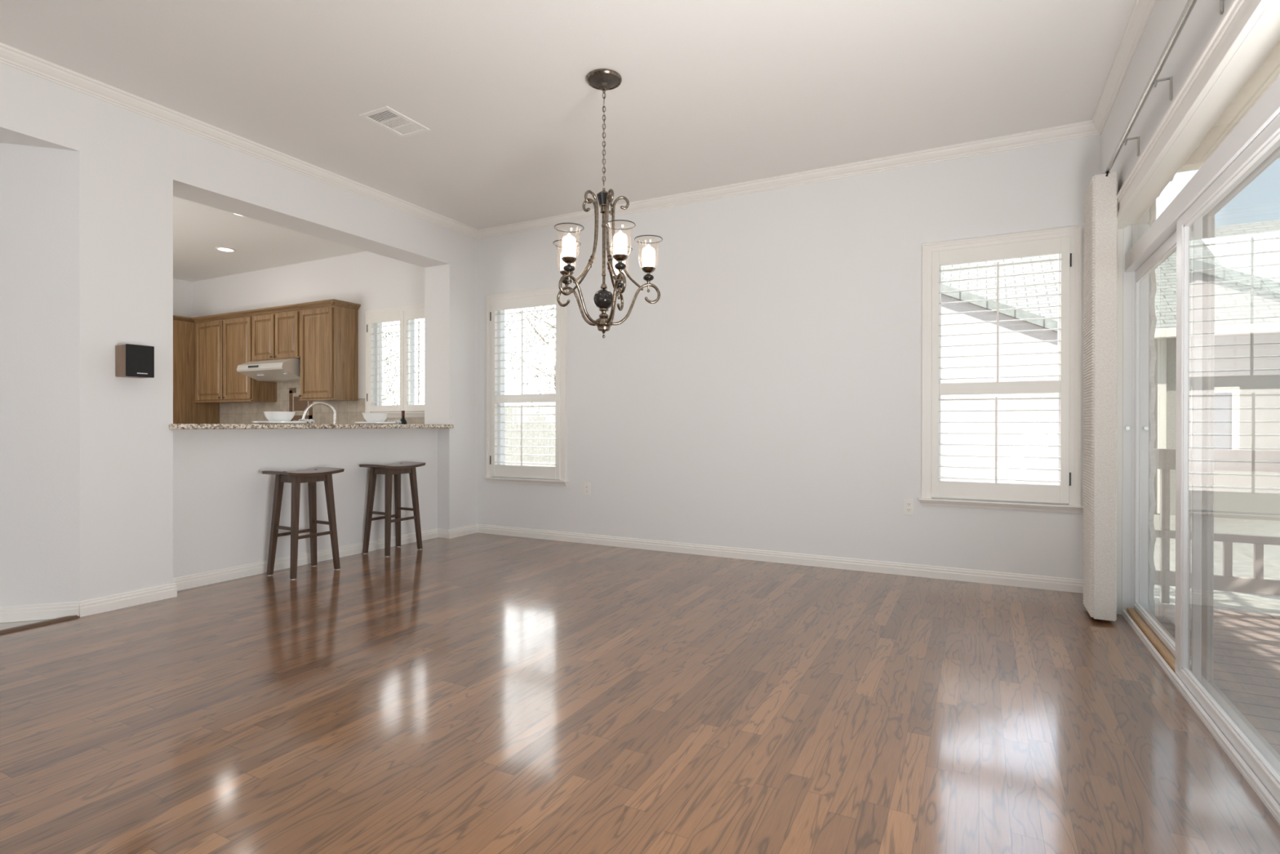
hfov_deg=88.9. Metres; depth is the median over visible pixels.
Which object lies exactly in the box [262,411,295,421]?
bowl
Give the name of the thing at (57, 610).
baseboard
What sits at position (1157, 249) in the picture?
door
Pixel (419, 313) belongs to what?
plantation shutter
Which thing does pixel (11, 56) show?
trim
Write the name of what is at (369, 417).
bowl
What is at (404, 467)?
bar stool
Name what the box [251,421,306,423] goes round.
dinner plate
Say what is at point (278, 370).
range hood
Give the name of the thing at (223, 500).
wall
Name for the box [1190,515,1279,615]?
ground
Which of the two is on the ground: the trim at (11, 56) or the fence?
the fence
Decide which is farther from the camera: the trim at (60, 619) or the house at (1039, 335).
the house at (1039, 335)
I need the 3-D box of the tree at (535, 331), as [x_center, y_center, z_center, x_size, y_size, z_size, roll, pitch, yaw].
[-1.096,-1.027,11.165,4.198,4.658,4.015,0,0,-45]
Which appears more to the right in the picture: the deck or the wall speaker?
the deck
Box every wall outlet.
[583,482,590,495]
[903,498,914,515]
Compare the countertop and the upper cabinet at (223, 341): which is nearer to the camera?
the countertop
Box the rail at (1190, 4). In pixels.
[1102,0,1223,173]
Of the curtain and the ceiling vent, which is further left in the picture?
the ceiling vent
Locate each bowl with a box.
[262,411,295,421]
[362,413,388,422]
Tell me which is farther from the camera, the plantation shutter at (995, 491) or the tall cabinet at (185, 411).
the tall cabinet at (185, 411)
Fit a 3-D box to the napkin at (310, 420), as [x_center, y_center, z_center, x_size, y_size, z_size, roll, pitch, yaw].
[-2.608,-0.044,5.096,0.103,0.040,0.089,0,0,28]
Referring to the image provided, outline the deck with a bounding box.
[1190,606,1279,755]
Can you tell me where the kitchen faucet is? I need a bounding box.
[302,401,336,424]
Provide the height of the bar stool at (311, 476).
0.752 m
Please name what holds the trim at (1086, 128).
attached to the wall at (769, 397)
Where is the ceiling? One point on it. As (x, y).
(710, 93)
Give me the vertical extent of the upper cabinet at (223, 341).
1.074 m
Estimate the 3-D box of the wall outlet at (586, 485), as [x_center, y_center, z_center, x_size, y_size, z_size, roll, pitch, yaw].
[-0.482,0.566,5.942,0.070,0.114,0.008,0,0,28]
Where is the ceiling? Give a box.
[0,0,1135,281]
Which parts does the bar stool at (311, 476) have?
leg, leg, seat, leg, leg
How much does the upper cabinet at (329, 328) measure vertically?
1.081 m
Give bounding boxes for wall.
[0,62,477,600]
[0,142,79,606]
[173,278,191,317]
[173,428,437,577]
[191,133,1101,579]
[1101,0,1232,191]
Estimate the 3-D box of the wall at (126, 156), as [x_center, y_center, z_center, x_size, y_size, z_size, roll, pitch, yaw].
[-3.863,-0.444,2.604,0.320,3.015,9.050,0,0,28]
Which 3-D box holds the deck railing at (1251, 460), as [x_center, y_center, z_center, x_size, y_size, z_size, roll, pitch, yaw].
[4.545,0.660,3.781,2.670,1.025,0.065,0,0,28]
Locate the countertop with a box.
[168,423,453,429]
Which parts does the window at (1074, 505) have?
sill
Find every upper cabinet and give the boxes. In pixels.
[191,310,276,403]
[248,303,300,361]
[297,298,360,401]
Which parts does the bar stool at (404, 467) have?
leg, leg, seat, leg, leg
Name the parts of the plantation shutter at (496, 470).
tilt rod, tilt rod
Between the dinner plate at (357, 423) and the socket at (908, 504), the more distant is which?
the dinner plate at (357, 423)
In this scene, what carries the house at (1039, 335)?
on the ground
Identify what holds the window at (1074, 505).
in the wall at (769, 397)
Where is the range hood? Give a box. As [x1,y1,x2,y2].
[236,358,300,382]
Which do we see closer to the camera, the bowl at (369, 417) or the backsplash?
the bowl at (369, 417)
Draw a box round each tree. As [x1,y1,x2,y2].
[382,321,424,405]
[505,304,555,423]
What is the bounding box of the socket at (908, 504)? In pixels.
[906,502,911,506]
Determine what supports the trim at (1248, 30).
attached to the wall at (1204, 18)
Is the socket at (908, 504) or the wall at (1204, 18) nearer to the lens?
the wall at (1204, 18)
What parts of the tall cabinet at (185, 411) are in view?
cornice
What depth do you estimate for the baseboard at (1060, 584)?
4.99 m
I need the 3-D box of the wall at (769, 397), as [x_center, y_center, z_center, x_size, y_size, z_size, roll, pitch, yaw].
[-1.493,-0.450,6.545,10.500,3.015,0.130,0,0,28]
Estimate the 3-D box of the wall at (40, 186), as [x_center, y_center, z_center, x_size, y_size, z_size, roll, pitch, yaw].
[-3.962,-0.241,3.445,1.700,2.605,0.100,0,0,-17]
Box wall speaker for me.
[115,343,154,377]
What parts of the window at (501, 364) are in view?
sill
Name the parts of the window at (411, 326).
sill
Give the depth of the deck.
3.20 m
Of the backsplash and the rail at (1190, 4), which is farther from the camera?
the backsplash
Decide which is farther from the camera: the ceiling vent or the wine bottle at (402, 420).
the wine bottle at (402, 420)
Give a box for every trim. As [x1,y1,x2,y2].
[0,42,478,239]
[0,615,79,633]
[477,120,1099,239]
[1092,0,1156,134]
[1115,0,1279,614]
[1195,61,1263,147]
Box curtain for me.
[1082,172,1118,621]
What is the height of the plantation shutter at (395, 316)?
1.080 m
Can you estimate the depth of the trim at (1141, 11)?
3.36 m
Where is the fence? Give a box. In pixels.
[504,404,555,466]
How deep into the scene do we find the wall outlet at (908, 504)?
4.68 m
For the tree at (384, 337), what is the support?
on the ground
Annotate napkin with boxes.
[297,418,315,423]
[386,419,401,423]
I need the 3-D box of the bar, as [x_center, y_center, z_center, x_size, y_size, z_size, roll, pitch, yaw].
[2.530,1.039,3.228,0.030,0.034,1.029,0,0,28]
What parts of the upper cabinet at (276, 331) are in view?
cabinet door, cornice, cabinet door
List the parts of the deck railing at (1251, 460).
rail, rail, rail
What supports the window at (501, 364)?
in the wall at (769, 397)
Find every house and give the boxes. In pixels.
[940,284,1057,484]
[941,219,1279,520]
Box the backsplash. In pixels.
[219,381,424,424]
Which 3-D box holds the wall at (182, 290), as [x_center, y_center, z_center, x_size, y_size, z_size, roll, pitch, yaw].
[-6.982,-0.460,7.264,0.100,3.015,3.670,0,0,28]
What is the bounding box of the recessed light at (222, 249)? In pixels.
[214,247,235,252]
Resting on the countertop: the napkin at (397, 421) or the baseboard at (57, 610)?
the napkin at (397, 421)
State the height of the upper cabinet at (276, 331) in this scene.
0.601 m
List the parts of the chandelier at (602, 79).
arm, arm, support rod, support rod, stem, chain, support rod, support rod, arm, arm, support rod, arm, lamp shade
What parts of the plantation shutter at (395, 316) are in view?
tilt rod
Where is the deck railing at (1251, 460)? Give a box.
[1190,448,1279,595]
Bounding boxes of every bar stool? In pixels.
[262,466,344,579]
[359,461,425,556]
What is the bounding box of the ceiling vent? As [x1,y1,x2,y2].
[358,106,430,137]
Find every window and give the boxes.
[361,303,424,417]
[482,285,568,485]
[918,225,1084,513]
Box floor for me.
[0,532,1279,853]
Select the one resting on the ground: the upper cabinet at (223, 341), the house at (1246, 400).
the house at (1246, 400)
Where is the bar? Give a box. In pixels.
[1126,607,1175,671]
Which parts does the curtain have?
panel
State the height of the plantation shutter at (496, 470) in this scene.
1.730 m
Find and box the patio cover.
[1186,40,1279,171]
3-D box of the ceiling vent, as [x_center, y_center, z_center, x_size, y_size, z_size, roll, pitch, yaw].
[-1.567,-1.948,4.178,0.250,0.008,0.358,0,0,28]
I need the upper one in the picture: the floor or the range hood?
the range hood
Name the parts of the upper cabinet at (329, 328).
cabinet door, cornice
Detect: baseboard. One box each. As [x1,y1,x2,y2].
[0,601,79,622]
[79,524,477,617]
[477,524,1083,593]
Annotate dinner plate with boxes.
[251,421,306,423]
[354,422,395,424]
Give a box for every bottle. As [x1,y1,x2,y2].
[399,410,407,424]
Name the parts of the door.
glass, transom pane, fixed panel, sliding panel, screen panel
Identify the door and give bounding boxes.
[1121,75,1279,824]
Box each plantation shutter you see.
[366,310,403,411]
[403,308,424,411]
[489,293,560,479]
[931,235,1071,503]
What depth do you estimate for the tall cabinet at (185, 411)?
8.21 m
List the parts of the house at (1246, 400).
pane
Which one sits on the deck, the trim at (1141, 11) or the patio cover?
the patio cover
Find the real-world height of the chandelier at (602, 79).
1.449 m
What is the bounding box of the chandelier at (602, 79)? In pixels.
[552,68,662,337]
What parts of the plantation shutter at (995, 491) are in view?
tilt rod, tilt rod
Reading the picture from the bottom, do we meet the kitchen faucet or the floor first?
the floor
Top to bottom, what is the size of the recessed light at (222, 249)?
0.007 m
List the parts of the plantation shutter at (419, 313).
tilt rod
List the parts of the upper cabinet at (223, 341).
cabinet door, cornice, cabinet door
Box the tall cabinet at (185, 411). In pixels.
[173,315,219,423]
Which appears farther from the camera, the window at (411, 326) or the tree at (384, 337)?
the tree at (384, 337)
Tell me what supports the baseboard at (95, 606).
attached to the wall at (126, 156)

